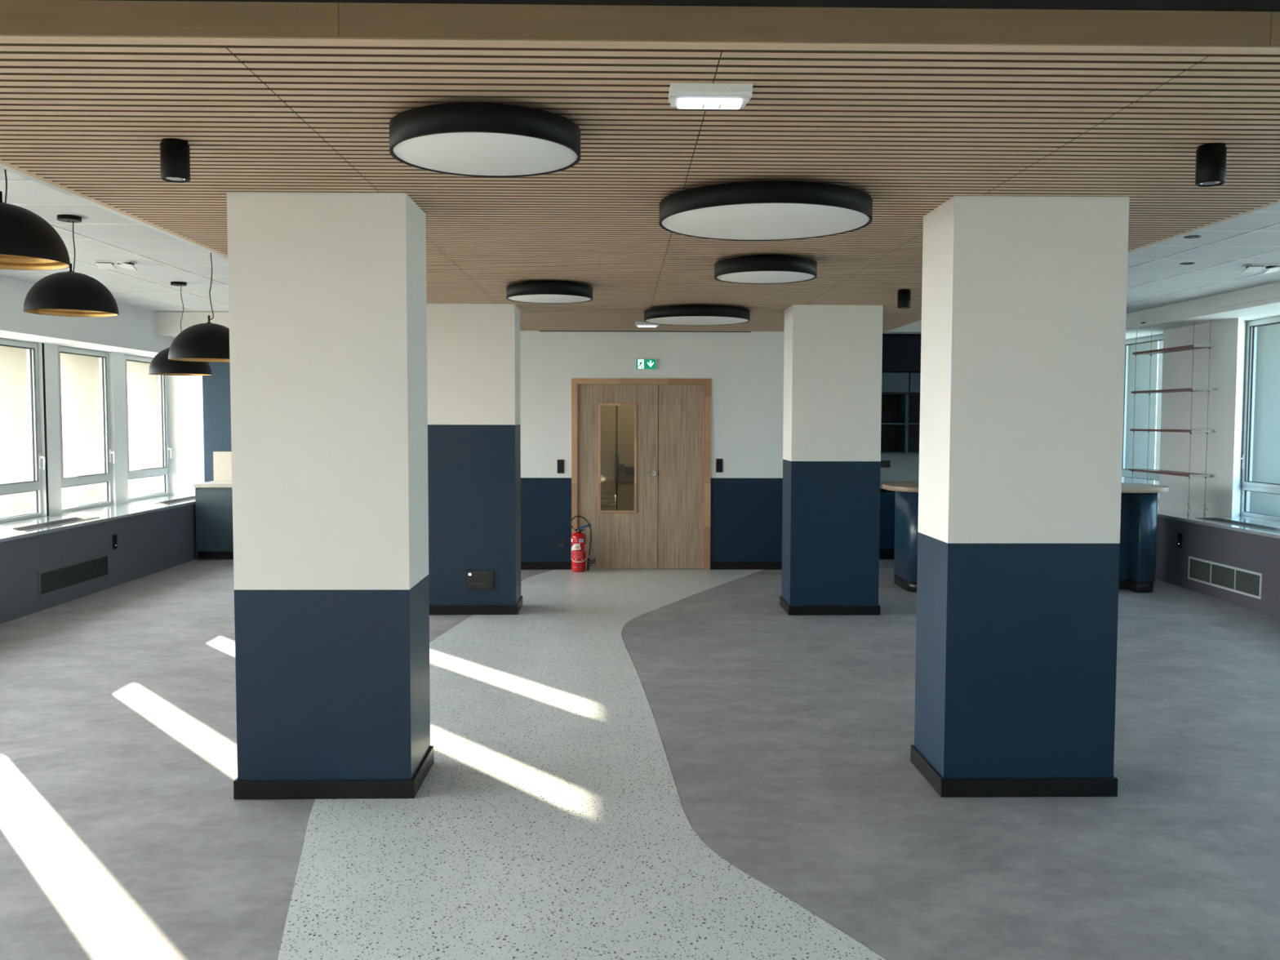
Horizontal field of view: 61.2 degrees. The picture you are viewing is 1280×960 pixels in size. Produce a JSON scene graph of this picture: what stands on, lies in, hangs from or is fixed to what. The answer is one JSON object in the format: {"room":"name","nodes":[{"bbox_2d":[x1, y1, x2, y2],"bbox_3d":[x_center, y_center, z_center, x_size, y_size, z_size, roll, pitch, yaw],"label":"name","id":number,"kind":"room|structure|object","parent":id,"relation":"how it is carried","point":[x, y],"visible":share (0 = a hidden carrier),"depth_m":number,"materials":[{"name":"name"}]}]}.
{"room":"empty office cafeteria","nodes":[
{"label":"empty office cafeteria","id":0,"kind":"room"},
{"bbox_2d":[0,503,200,623],"bbox_3d":[-5.430,1.080,4.242,0.744,0.655,18.949,0,3,-1],"label":"wall","id":1,"kind":"structure","parent":0,"point":[150,543],"depth_m":10.27,"materials":[{"name":"grey paint"}]},
{"bbox_2d":[38,553,109,597],"bbox_3d":[-5.158,0.860,9.890,0.008,0.220,1.260,0,3,-1],"label":"air vent","id":2,"kind":"object","parent":1,"relation":"in","point":[60,578],"visible":1,"depth_m":9.83,"materials":[{"name":"grey metal"}]},
{"bbox_2d":[0,494,195,542],"bbox_3d":[-5.421,0.737,4.223,0.757,0.030,18.949,0,3,-1],"label":"window sill","id":3,"kind":"structure","parent":1,"relation":"on","point":[111,512],"depth_m":10.84,"materials":[{"name":"stone"}]},
{"bbox_2d":[0,516,99,531],"bbox_3d":[-5.376,0.400,9.890,0.240,0.004,1.300,0,3,-1],"label":"grille","id":4,"kind":"object","parent":3,"relation":"on","point":[39,526],"visible":1,"depth_m":9.82,"materials":[{"name":"silver metal"}]},
{"bbox_2d":[146,495,195,504],"bbox_3d":[-5.430,0.237,12.785,0.240,0.004,1.300,0,3,-1],"label":"grille","id":5,"kind":"object","parent":3,"relation":"on","point":[193,497],"visible":0.7,"depth_m":12.64,"materials":[{"name":"silver metal"}]},
{"bbox_2d":[112,533,117,550],"bbox_3d":[-5.169,0.610,10.647,0.014,0.150,0.078,0,3,-1],"label":"wall socket","id":6,"kind":"object","parent":1,"relation":"attached to","point":[114,536],"visible":1,"depth_m":10.63,"materials":[{"name":"black plastic"}]},
{"bbox_2d":[0,275,204,518],"bbox_3d":[-5.781,0.111,4.131,1.245,3.400,19.450,0,3,-1],"label":"wall","id":7,"kind":"structure","parent":0,"point":[131,332],"depth_m":12.04,"materials":[{"name":"white paint"}]},
{"bbox_2d":[0,337,45,523],"bbox_3d":[-5.878,-0.476,10.029,0.150,1.732,1.163,0,3,-1],"label":"window","id":8,"kind":"structure","parent":7,"relation":"in","point":[34,486],"depth_m":10.51,"materials":[{"name":"grey"}]},
{"bbox_2d":[41,342,48,515],"bbox_3d":[-5.847,-0.494,10.633,0.004,1.696,0.035,0,3,-1],"label":"trim","id":9,"kind":"structure","parent":7,"relation":"attached to","point":[42,344],"depth_m":10.63,"materials":[{"name":"black"}]},
{"bbox_2d":[57,345,115,512],"bbox_3d":[-5.905,-0.558,11.490,0.150,1.732,1.163,0,3,-1],"label":"window","id":10,"kind":"structure","parent":7,"relation":"in","point":[105,477],"depth_m":11.95,"materials":[{"name":"grey"}]},
{"bbox_2d":[124,354,172,502],"bbox_3d":[-5.933,-0.643,12.992,0.150,1.732,1.208,0,3,-1],"label":"window","id":11,"kind":"structure","parent":7,"relation":"in","point":[162,471],"depth_m":13.48,"materials":[{"name":"grey"}]},
{"bbox_2d":[155,311,229,337],"bbox_3d":[-4.318,-1.775,12.591,2.169,0.248,1.099,0,3,-1],"label":"wall","id":12,"kind":"structure","parent":0,"point":[166,323],"depth_m":12.03,"materials":[{"name":"white paint"}]},
{"bbox_2d":[202,362,231,482],"bbox_3d":[-4.280,-0.498,12.875,2.079,2.840,1.980,0,3,-1],"label":"wall","id":13,"kind":"structure","parent":0,"point":[215,387],"depth_m":13.18,"materials":[{"name":"paint"}]},
{"bbox_2d":[213,451,231,480],"bbox_3d":[-4.312,-0.167,13.182,1.730,0.356,0.096,0,3,-1],"label":"backsplash","id":14,"kind":"structure","parent":13,"relation":"attached to","point":[222,460],"depth_m":13.12,"materials":[{"name":"beige"}]},
{"bbox_2d":[0,557,1279,959],"bbox_3d":[0.264,1.467,4.495,12.100,0.122,19.200,0,3,-1],"label":"floor","id":15,"kind":"structure","parent":0,"point":[787,740],"depth_m":4.63,"materials":[{"name":"grey plastic"}]},
{"bbox_2d":[195,487,233,559],"bbox_3d":[-4.313,0.496,12.940,1.740,0.845,0.642,0,3,-1],"label":"base cabinet","id":16,"kind":"object","parent":15,"relation":"on","point":[213,505],"visible":0.27,"depth_m":12.61,"materials":[{"name":"blue laminate"}]},
{"bbox_2d":[193,480,231,487],"bbox_3d":[-4.320,0.049,12.913,1.756,0.043,0.655,0,3,-1],"label":"countertop","id":17,"kind":"structure","parent":16,"relation":"on","point":[212,483],"depth_m":12.58,"materials":[{"name":"grey"}]},
{"bbox_2d":[226,191,433,799],"bbox_3d":[-1.378,0.072,4.888,0.782,2.610,0.504,0,3,-1],"label":"pillar","id":18,"kind":"structure","parent":15,"relation":"on","point":[327,307],"depth_m":4.66,"materials":[{"name":"white paint"}]},
{"bbox_2d":[426,303,522,614],"bbox_3d":[-1.429,-0.178,9.317,0.782,2.610,0.504,0,3,-1],"label":"pillar","id":19,"kind":"structure","parent":15,"relation":"on","point":[473,349],"depth_m":9.08,"materials":[{"name":"white paint"}]},
{"bbox_2d":[465,570,493,589],"bbox_3d":[-1.356,0.842,9.126,0.227,0.152,0.024,0,3,-1],"label":"socket plate","id":20,"kind":"object","parent":19,"relation":"attached to","point":[474,580],"visible":1,"depth_m":9.11,"materials":[{"name":"black plastic"}]},
{"bbox_2d":[570,515,595,572],"bbox_3d":[-0.620,0.690,11.747,0.273,0.610,0.159,0,3,-1],"label":"fire extinguisher","id":21,"kind":"object","parent":15,"relation":"on","point":[578,539],"visible":1,"depth_m":11.70,"materials":[{"name":"red paint"}]},
{"bbox_2d":[600,494,616,510],"bbox_3d":[-0.721,0.563,12.991,1.121,0.725,0.024,-3,4,-41],"label":"rail","id":22,"kind":"object","parent":15,"relation":"on","point":[615,496],"visible":0.26,"depth_m":13.28,"materials":[{"name":"silver metal"}]},
{"bbox_2d":[779,304,883,614],"bbox_3d":[1.647,-0.172,9.347,0.782,2.610,0.504,0,3,-1],"label":"pillar","id":23,"kind":"structure","parent":15,"relation":"on","point":[833,354],"depth_m":9.12,"materials":[{"name":"white paint"}]},
{"bbox_2d":[879,488,895,559],"bbox_3d":[3.608,0.508,13.078,2.195,0.844,0.622,0,3,-1],"label":"base cabinet","id":24,"kind":"object","parent":15,"relation":"on","point":[887,498],"visible":0.02,"depth_m":12.76,"materials":[{"name":"blue laminate"}]},
{"bbox_2d":[880,481,918,488],"bbox_3d":[3.609,0.063,13.053,2.195,0.046,0.630,0,3,-1],"label":"countertop","id":25,"kind":"structure","parent":24,"relation":"on","point":[881,482],"depth_m":13.29,"materials":[{"name":"grey"}]},
{"bbox_2d":[910,195,1129,797],"bbox_3d":[1.712,0.077,4.935,0.782,2.610,0.504,0,3,-1],"label":"pillar","id":26,"kind":"structure","parent":15,"relation":"on","point":[1023,335],"depth_m":4.71,"materials":[{"name":"white paint"}]},
{"bbox_2d":[882,482,1169,592],"bbox_3d":[3.776,0.557,10.680,2.730,1.017,0.920,0,3,-1],"label":"bar counter","id":27,"kind":"object","parent":15,"relation":"on","point":[1139,501],"depth_m":10.43,"materials":[{"name":"blue wood"}]},
{"bbox_2d":[882,482,1169,493],"bbox_3d":[3.777,0.072,10.653,2.730,0.046,0.920,0,3,-1],"label":"countertop","id":28,"kind":"structure","parent":27,"relation":"on","point":[896,486],"depth_m":10.35,"materials":[{"name":"brown wood"}]},
{"bbox_2d":[0,35,1279,332],"bbox_3d":[0.149,-1.476,7.258,5.235,0.221,9.048,0,3,-1],"label":"ceiling","id":29,"kind":"structure","parent":0,"point":[913,128],"depth_m":3.67,"materials":[{"name":"brown wood"}]},
{"bbox_2d":[0,163,227,259],"bbox_3d":[-2.491,-1.378,7.215,0.044,0.008,9.048,0,3,-1],"label":"trim","id":30,"kind":"structure","parent":29,"relation":"attached to","point":[2,166],"depth_m":4.93,"materials":[{"name":"white plastic"}]},
{"bbox_2d":[160,137,190,182],"bbox_3d":[-1.610,-1.106,3.744,0.095,0.132,0.095,0,3,-1],"label":"ceiling spotlight","id":31,"kind":"object","parent":29,"relation":"attached to","point":[175,154],"visible":1,"depth_m":3.71,"materials":[{"name":"black metal"}]},
{"bbox_2d":[389,102,580,177],"bbox_3d":[-0.499,-1.103,3.509,0.613,0.104,0.613,0,3,-1],"label":"ceiling lamp","id":32,"kind":"object","parent":29,"relation":"attached to","point":[467,139],"visible":1,"depth_m":3.35,"materials":[{"name":"black metal"}]},
{"bbox_2d":[392,132,577,175],"bbox_3d":[-0.499,-1.058,3.512,0.592,0.010,0.592,0,3,-1],"label":"diffuser","id":33,"kind":"object","parent":32,"relation":"attached to","point":[458,153],"depth_m":3.47,"materials":[{"name":"white plastic"}]},
{"bbox_2d":[506,280,592,303],"bbox_3d":[-0.643,-1.339,7.697,0.613,0.104,0.613,0,3,-1],"label":"ceiling lamp","id":34,"kind":"object","parent":29,"relation":"attached to","point":[530,291],"visible":1,"depth_m":7.49,"materials":[{"name":"black metal"}]},
{"bbox_2d":[507,294,591,302],"bbox_3d":[-0.643,-1.295,7.699,0.592,0.010,0.592,0,3,-1],"label":"diffuser","id":35,"kind":"object","parent":34,"relation":"attached to","point":[517,298],"depth_m":7.67,"materials":[{"name":"white plastic"}]},
{"bbox_2d":[0,0,1279,47],"bbox_3d":[0.233,-1.154,2.740,5.233,0.085,0.012,0,3,-1],"label":"ceiling beam","id":36,"kind":"structure","parent":29,"relation":"attached to","point":[61,18],"depth_m":2.73,"materials":[{"name":"brown wood"}]},
{"bbox_2d":[635,321,658,327],"bbox_3d":[0.070,-1.536,10.696,0.235,0.047,0.125,0,3,-1],"label":"emergency light","id":37,"kind":"object","parent":29,"relation":"attached to","point":[639,324],"visible":0.82,"depth_m":10.65,"materials":[{"name":"white plastic"}]},
{"bbox_2d":[106,0,1279,11],"bbox_3d":[0.186,-1.188,2.451,10.800,0.013,0.620,0,3,-1],"label":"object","id":38,"kind":"structure","parent":29,"relation":"attached to","point":[1135,5],"depth_m":2.71,"materials":[{"name":"black wood"}]},
{"bbox_2d":[644,305,750,325],"bbox_3d":[0.494,-1.432,9.388,0.917,0.104,0.917,0,3,-1],"label":"ceiling lamp","id":39,"kind":"object","parent":29,"relation":"attached to","point":[677,315],"visible":1,"depth_m":9.10,"materials":[{"name":"black metal"}]},
{"bbox_2d":[645,315,748,324],"bbox_3d":[0.494,-1.387,9.391,0.896,0.010,0.896,0,3,-1],"label":"diffuser","id":40,"kind":"object","parent":39,"relation":"attached to","point":[663,320],"depth_m":9.34,"materials":[{"name":"white plastic"}]},
{"bbox_2d":[668,82,752,109],"bbox_3d":[0.202,-1.109,3.139,0.235,0.047,0.125,0,3,-1],"label":"emergency light","id":41,"kind":"object","parent":29,"relation":"attached to","point":[681,95],"visible":1,"depth_m":3.09,"materials":[{"name":"white plastic"}]},
{"bbox_2d":[714,254,817,284],"bbox_3d":[0.754,-1.269,6.504,0.613,0.104,0.613,0,3,-1],"label":"ceiling lamp","id":42,"kind":"object","parent":29,"relation":"attached to","point":[757,268],"visible":1,"depth_m":6.31,"materials":[{"name":"black metal"}]},
{"bbox_2d":[715,271,814,283],"bbox_3d":[0.754,-1.224,6.507,0.592,0.010,0.592,0,3,-1],"label":"diffuser","id":43,"kind":"object","parent":42,"relation":"attached to","point":[733,277],"depth_m":6.49,"materials":[{"name":"white plastic"}]},
{"bbox_2d":[659,180,872,240],"bbox_3d":[0.542,-1.168,4.703,0.917,0.104,0.917,0,3,-1],"label":"ceiling lamp","id":44,"kind":"object","parent":29,"relation":"attached to","point":[771,210],"visible":1,"depth_m":4.47,"materials":[{"name":"black metal"}]},
{"bbox_2d":[662,203,869,239],"bbox_3d":[0.542,-1.123,4.706,0.896,0.010,0.896,0,3,-1],"label":"diffuser","id":45,"kind":"object","parent":44,"relation":"attached to","point":[718,221],"depth_m":4.64,"materials":[{"name":"white plastic"}]},
{"bbox_2d":[897,288,911,308],"bbox_3d":[1.948,-1.335,7.975,0.095,0.132,0.095,0,3,-1],"label":"ceiling spotlight","id":46,"kind":"object","parent":29,"relation":"attached to","point":[904,300],"visible":1,"depth_m":7.94,"materials":[{"name":"black metal"}]},
{"bbox_2d":[1195,142,1226,186],"bbox_3d":[1.991,-1.099,3.772,0.095,0.132,0.095,0,3,-1],"label":"ceiling spotlight","id":47,"kind":"object","parent":29,"relation":"attached to","point":[1211,158],"visible":1,"depth_m":3.73,"materials":[{"name":"black metal"}]},
{"bbox_2d":[0,167,1279,313],"bbox_3d":[0.152,-1.487,4.302,10.800,0.120,19.150,0,3,-1],"label":"ceiling","id":48,"kind":"structure","parent":0,"point":[17,192],"depth_m":8.02,"materials":[{"name":"white paint"}]},
{"bbox_2d":[0,168,70,270],"bbox_3d":[-2.657,-1.175,4.492,0.500,0.535,0.500,0,3,-1],"label":"pendant lamp","id":49,"kind":"object","parent":48,"relation":"hanging from","point":[28,242],"visible":0.98,"depth_m":4.42,"materials":[{"name":"black metal"}]},
{"bbox_2d":[23,214,119,316],"bbox_3d":[-3.358,-1.268,6.378,0.500,0.565,0.500,0,3,-1],"label":"pendant lamp","id":50,"kind":"object","parent":48,"relation":"hanging from","point":[70,293],"visible":1,"depth_m":6.24,"materials":[{"name":"black metal"}]},
{"bbox_2d":[94,260,137,271],"bbox_3d":[-3.971,-1.624,8.199,0.283,0.063,0.120,0,3,-1],"label":"ceiling light","id":51,"kind":"object","parent":48,"relation":"in","point":[103,264],"visible":1,"depth_m":8.17,"materials":[{"name":"white plastic"}]},
{"bbox_2d":[148,281,212,375],"bbox_3d":[-4.032,-1.325,9.467,0.514,0.802,0.514,-3,4,-43],"label":"pendant lamp","id":52,"kind":"object","parent":48,"relation":"hanging from","point":[160,364],"visible":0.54,"depth_m":9.30,"materials":[{"name":"black metal"}]},
{"bbox_2d":[168,253,229,362],"bbox_3d":[-2.810,-1.184,7.043,0.500,0.805,0.500,-2,4,-34],"label":"pendant lamp","id":53,"kind":"object","parent":48,"relation":"hanging from","point":[209,342],"visible":0.84,"depth_m":6.88,"materials":[{"name":"black metal"}]},
{"bbox_2d":[0,179,1279,311],"bbox_3d":[0.154,-1.417,4.180,10.800,0.004,18.900,0,3,-1],"label":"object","id":54,"kind":"structure","parent":48,"relation":"in","point":[15,180],"depth_m":8.18,"materials":[{"name":"white metal"}]},
{"bbox_2d":[1179,262,1195,264],"bbox_3d":[4.129,-1.631,8.154,0.104,0.006,0.104,0,3,-1],"label":"recessed light","id":55,"kind":"object","parent":48,"relation":"in","point":[1188,263],"visible":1,"depth_m":8.13,"materials":[{"name":"black plastic"}]},
{"bbox_2d":[1183,235,1201,238],"bbox_3d":[3.563,-1.565,6.970,0.104,0.006,0.104,0,3,-1],"label":"recessed light","id":56,"kind":"object","parent":48,"relation":"in","point":[1193,236],"visible":1,"depth_m":6.96,"materials":[{"name":"black plastic"}]},
{"bbox_2d":[1241,263,1279,274],"bbox_3d":[4.750,-1.605,8.232,0.283,0.063,0.120,0,3,-1],"label":"ceiling light","id":57,"kind":"object","parent":48,"relation":"in","point":[1252,268],"visible":1,"depth_m":8.20,"materials":[{"name":"white plastic"}]},
{"bbox_2d":[520,330,784,561],"bbox_3d":[-0.347,-0.434,11.900,5.750,2.840,0.120,0,3,-1],"label":"wall","id":58,"kind":"structure","parent":0,"point":[745,370],"depth_m":11.84,"materials":[{"name":"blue paint"}]},
{"bbox_2d":[557,459,564,473],"bbox_3d":[-0.869,-0.148,11.839,0.075,0.150,0.013,0,3,-1],"label":"light switch","id":59,"kind":"object","parent":58,"relation":"attached to","point":[560,462],"visible":1,"depth_m":11.83,"materials":[{"name":"black plastic"}]},
{"bbox_2d":[557,537,565,546],"bbox_3d":[-0.860,0.682,11.887,0.085,0.085,0.012,0,3,-1],"label":"wall socket","id":60,"kind":"object","parent":58,"relation":"attached to","point":[561,541],"visible":1,"depth_m":11.88,"materials":[{"name":"black plastic"}]},
{"bbox_2d":[571,377,711,569],"bbox_3d":[0.013,-0.062,11.890,1.526,2.100,0.155,0,3,-1],"label":"door","id":61,"kind":"structure","parent":58,"relation":"in","point":[668,525],"depth_m":11.88,"materials":[{"name":"brown wood"}]},
{"bbox_2d":[600,405,634,510],"bbox_3d":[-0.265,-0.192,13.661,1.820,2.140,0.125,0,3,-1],"label":"window","id":62,"kind":"structure","parent":61,"relation":"in","point":[617,422],"depth_m":13.66,"materials":[{"name":"clear glass"}]},
{"bbox_2d":[539,330,751,332],"bbox_3d":[0.058,-1.616,11.765,2.298,0.006,0.029,0,3,-1],"label":"trim","id":63,"kind":"structure","parent":58,"relation":"attached to","point":[540,331],"depth_m":11.76,"materials":[{"name":"black"}]},
{"bbox_2d":[635,358,659,369],"bbox_3d":[0.083,-1.263,11.784,0.266,0.125,0.033,0,3,-1],"label":"exit sign","id":64,"kind":"object","parent":58,"relation":"attached to","point":[640,363],"visible":1,"depth_m":11.77,"materials":[{"name":"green plastic"}]},
{"bbox_2d":[520,561,782,569],"bbox_3d":[-0.349,0.946,11.911,5.750,0.085,0.014,0,3,-1],"label":"baseboard","id":65,"kind":"structure","parent":58,"relation":"attached to","point":[524,565],"depth_m":11.93,"materials":[{"name":"black"}]},
{"bbox_2d":[715,458,723,472],"bbox_3d":[0.872,-0.159,11.871,0.075,0.150,0.013,0,3,-1],"label":"light switch","id":66,"kind":"object","parent":58,"relation":"attached to","point":[718,461],"visible":1,"depth_m":11.87,"materials":[{"name":"black plastic"}]},
{"bbox_2d":[880,453,919,481],"bbox_3d":[3.898,-0.487,13.028,2.980,2.840,1.980,0,3,-1],"label":"wall","id":67,"kind":"structure","parent":0,"point":[903,467],"depth_m":13.36,"materials":[{"name":"grey paint"}]},
{"bbox_2d":[880,460,890,467],"bbox_3d":[3.002,-0.196,13.341,0.170,0.085,0.013,0,3,-1],"label":"wall socket","id":68,"kind":"object","parent":67,"relation":"attached to","point":[884,464],"visible":0.66,"depth_m":13.34,"materials":[{"name":"black plastic"}]},
{"bbox_2d":[880,335,920,453],"bbox_3d":[3.618,-1.027,13.106,2.212,1.412,0.392,0,3,-1],"label":"upper cabinet","id":69,"kind":"object","parent":67,"relation":"attached to","point":[901,354],"visible":0.34,"depth_m":12.94,"materials":[{"name":"black"}]},
{"bbox_2d":[882,320,921,335],"bbox_3d":[3.946,-1.822,12.943,2.870,0.155,0.659,0,3,-1],"label":"trim","id":70,"kind":"structure","parent":67,"relation":"attached to","point":[915,328],"depth_m":12.60,"materials":[{"name":"white paint"}]},
{"bbox_2d":[1124,281,1279,517],"bbox_3d":[5.895,0.127,4.349,1.950,3.400,19.450,0,3,-1],"label":"wall","id":71,"kind":"structure","parent":0,"point":[1227,326],"depth_m":11.13,"materials":[{"name":"white paint"}]},
{"bbox_2d":[1132,330,1137,480],"bbox_3d":[5.630,-0.700,12.301,0.020,1.979,0.036,-3,5,-45],"label":"cable","id":72,"kind":"object","parent":71,"relation":"attached to","point":[1136,331],"visible":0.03,"depth_m":12.30,"materials":[{"name":"silver metal"}]},
{"bbox_2d":[1128,468,1210,478],"bbox_3d":[5.720,-0.072,11.728,0.209,0.042,1.330,0,3,-1],"label":"shelf","id":73,"kind":"object","parent":72,"relation":"hanging from","point":[1145,470],"visible":1,"depth_m":11.55,"materials":[{"name":"red wood"}]},
{"bbox_2d":[1129,428,1211,434],"bbox_3d":[5.721,-0.526,11.702,0.209,0.042,1.330,0,3,-1],"label":"shelf","id":74,"kind":"object","parent":72,"relation":"hanging from","point":[1189,431],"visible":1,"depth_m":11.41,"materials":[{"name":"red wood"}]},
{"bbox_2d":[1132,344,1214,355],"bbox_3d":[5.723,-1.393,11.653,0.209,0.042,1.330,0,3,-1],"label":"shelf","id":75,"kind":"object","parent":72,"relation":"hanging from","point":[1150,353],"visible":1,"depth_m":11.48,"materials":[{"name":"red wood"}]},
{"bbox_2d":[1121,333,1163,502],"bbox_3d":[6.126,-0.764,13.164,0.150,2.012,1.298,0,3,-1],"label":"window","id":76,"kind":"structure","parent":71,"relation":"in","point":[1125,473],"depth_m":13.57,"materials":[{"name":"grey"}]},
{"bbox_2d":[1139,317,1146,323],"bbox_3d":[5.387,-1.708,11.574,0.050,0.062,0.070,0,3,-1],"label":"sensor","id":77,"kind":"object","parent":71,"relation":"attached to","point":[1143,320],"visible":1,"depth_m":11.54,"materials":[{"name":"white plastic"}]},
{"bbox_2d":[1146,331,1151,483],"bbox_3d":[5.800,-0.700,12.304,0.020,1.979,0.036,-3,5,-45],"label":"cable","id":78,"kind":"object","parent":71,"relation":"attached to","point":[1151,331],"visible":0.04,"depth_m":12.31,"materials":[{"name":"silver metal"}]},
{"bbox_2d":[1177,532,1182,548],"bbox_3d":[5.391,0.604,10.803,0.014,0.150,0.078,0,3,-1],"label":"wall socket","id":79,"kind":"object","parent":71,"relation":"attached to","point":[1180,535],"visible":1,"depth_m":10.79,"materials":[{"name":"black plastic"}]},
{"bbox_2d":[1186,324,1194,515],"bbox_3d":[5.653,-0.630,11.073,0.020,1.979,0.036,-3,5,-45],"label":"cable","id":80,"kind":"object","parent":71,"relation":"attached to","point":[1188,513],"visible":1,"depth_m":11.09,"materials":[{"name":"silver metal"}]},
{"bbox_2d":[1131,387,1213,395],"bbox_3d":[5.722,-0.953,11.678,0.209,0.042,1.330,0,3,-1],"label":"shelf","id":81,"kind":"object","parent":80,"relation":"hanging from","point":[1190,389],"visible":1,"depth_m":11.44,"materials":[{"name":"red wood"}]},
{"bbox_2d":[1203,329,1210,515],"bbox_3d":[5.823,-0.630,11.076,0.020,1.979,0.036,-3,5,-45],"label":"cable","id":82,"kind":"object","parent":71,"relation":"attached to","point":[1204,513],"visible":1,"depth_m":11.10,"materials":[{"name":"silver metal"}]},
{"bbox_2d":[1187,555,1262,599],"bbox_3d":[5.408,0.895,10.033,0.008,0.225,1.210,0,3,-1],"label":"air vent","id":83,"kind":"object","parent":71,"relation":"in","point":[1246,582],"visible":1,"depth_m":9.98,"materials":[{"name":"grey metal"}]},
{"bbox_2d":[1219,287,1279,307],"bbox_3d":[5.516,-1.395,5.579,0.024,0.080,9.090,0,3,-1],"label":"trim","id":84,"kind":"structure","parent":71,"relation":"attached to","point":[1275,292],"depth_m":9.62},
{"bbox_2d":[1240,315,1279,520],"bbox_3d":[6.178,-0.607,10.384,0.150,2.012,1.328,0,3,-1],"label":"window","id":85,"kind":"structure","parent":71,"relation":"in","point":[1247,486],"depth_m":10.95,"materials":[{"name":"grey"}]},
{"bbox_2d":[1155,516,1279,616],"bbox_3d":[5.916,1.095,4.454,0.800,0.656,18.949,0,3,-1],"label":"wall","id":86,"kind":"structure","parent":0,"point":[1258,553],"depth_m":10.10,"materials":[{"name":"grey paint"}]},
{"bbox_2d":[1157,502,1279,538],"bbox_3d":[5.911,0.751,4.434,0.813,0.030,18.949,0,3,-1],"label":"window sill","id":87,"kind":"structure","parent":86,"relation":"on","point":[1162,512],"depth_m":10.53,"materials":[{"name":"stone"}]},
{"bbox_2d":[1194,517,1279,533],"bbox_3d":[5.649,0.420,10.006,0.230,0.004,1.520,0,3,-1],"label":"grille","id":88,"kind":"object","parent":87,"relation":"on","point":[1214,519],"visible":1,"depth_m":10.10,"materials":[{"name":"silver metal"}]},
{"label":"outside","id":89,"kind":"structure","parent":0,"visible":0},
{"bbox_3d":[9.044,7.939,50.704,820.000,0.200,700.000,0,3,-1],"label":"ground","id":90,"kind":"structure","parent":89,"visible":0},
{"bbox_2d":[1154,340,1163,497],"bbox_3d":[6.757,3.769,14.413,0.160,12.200,0.300,0,3,-1],"label":"facade fin","id":91,"kind":"object","parent":90,"relation":"on","point":[1159,375],"visible":0.02,"depth_m":14.00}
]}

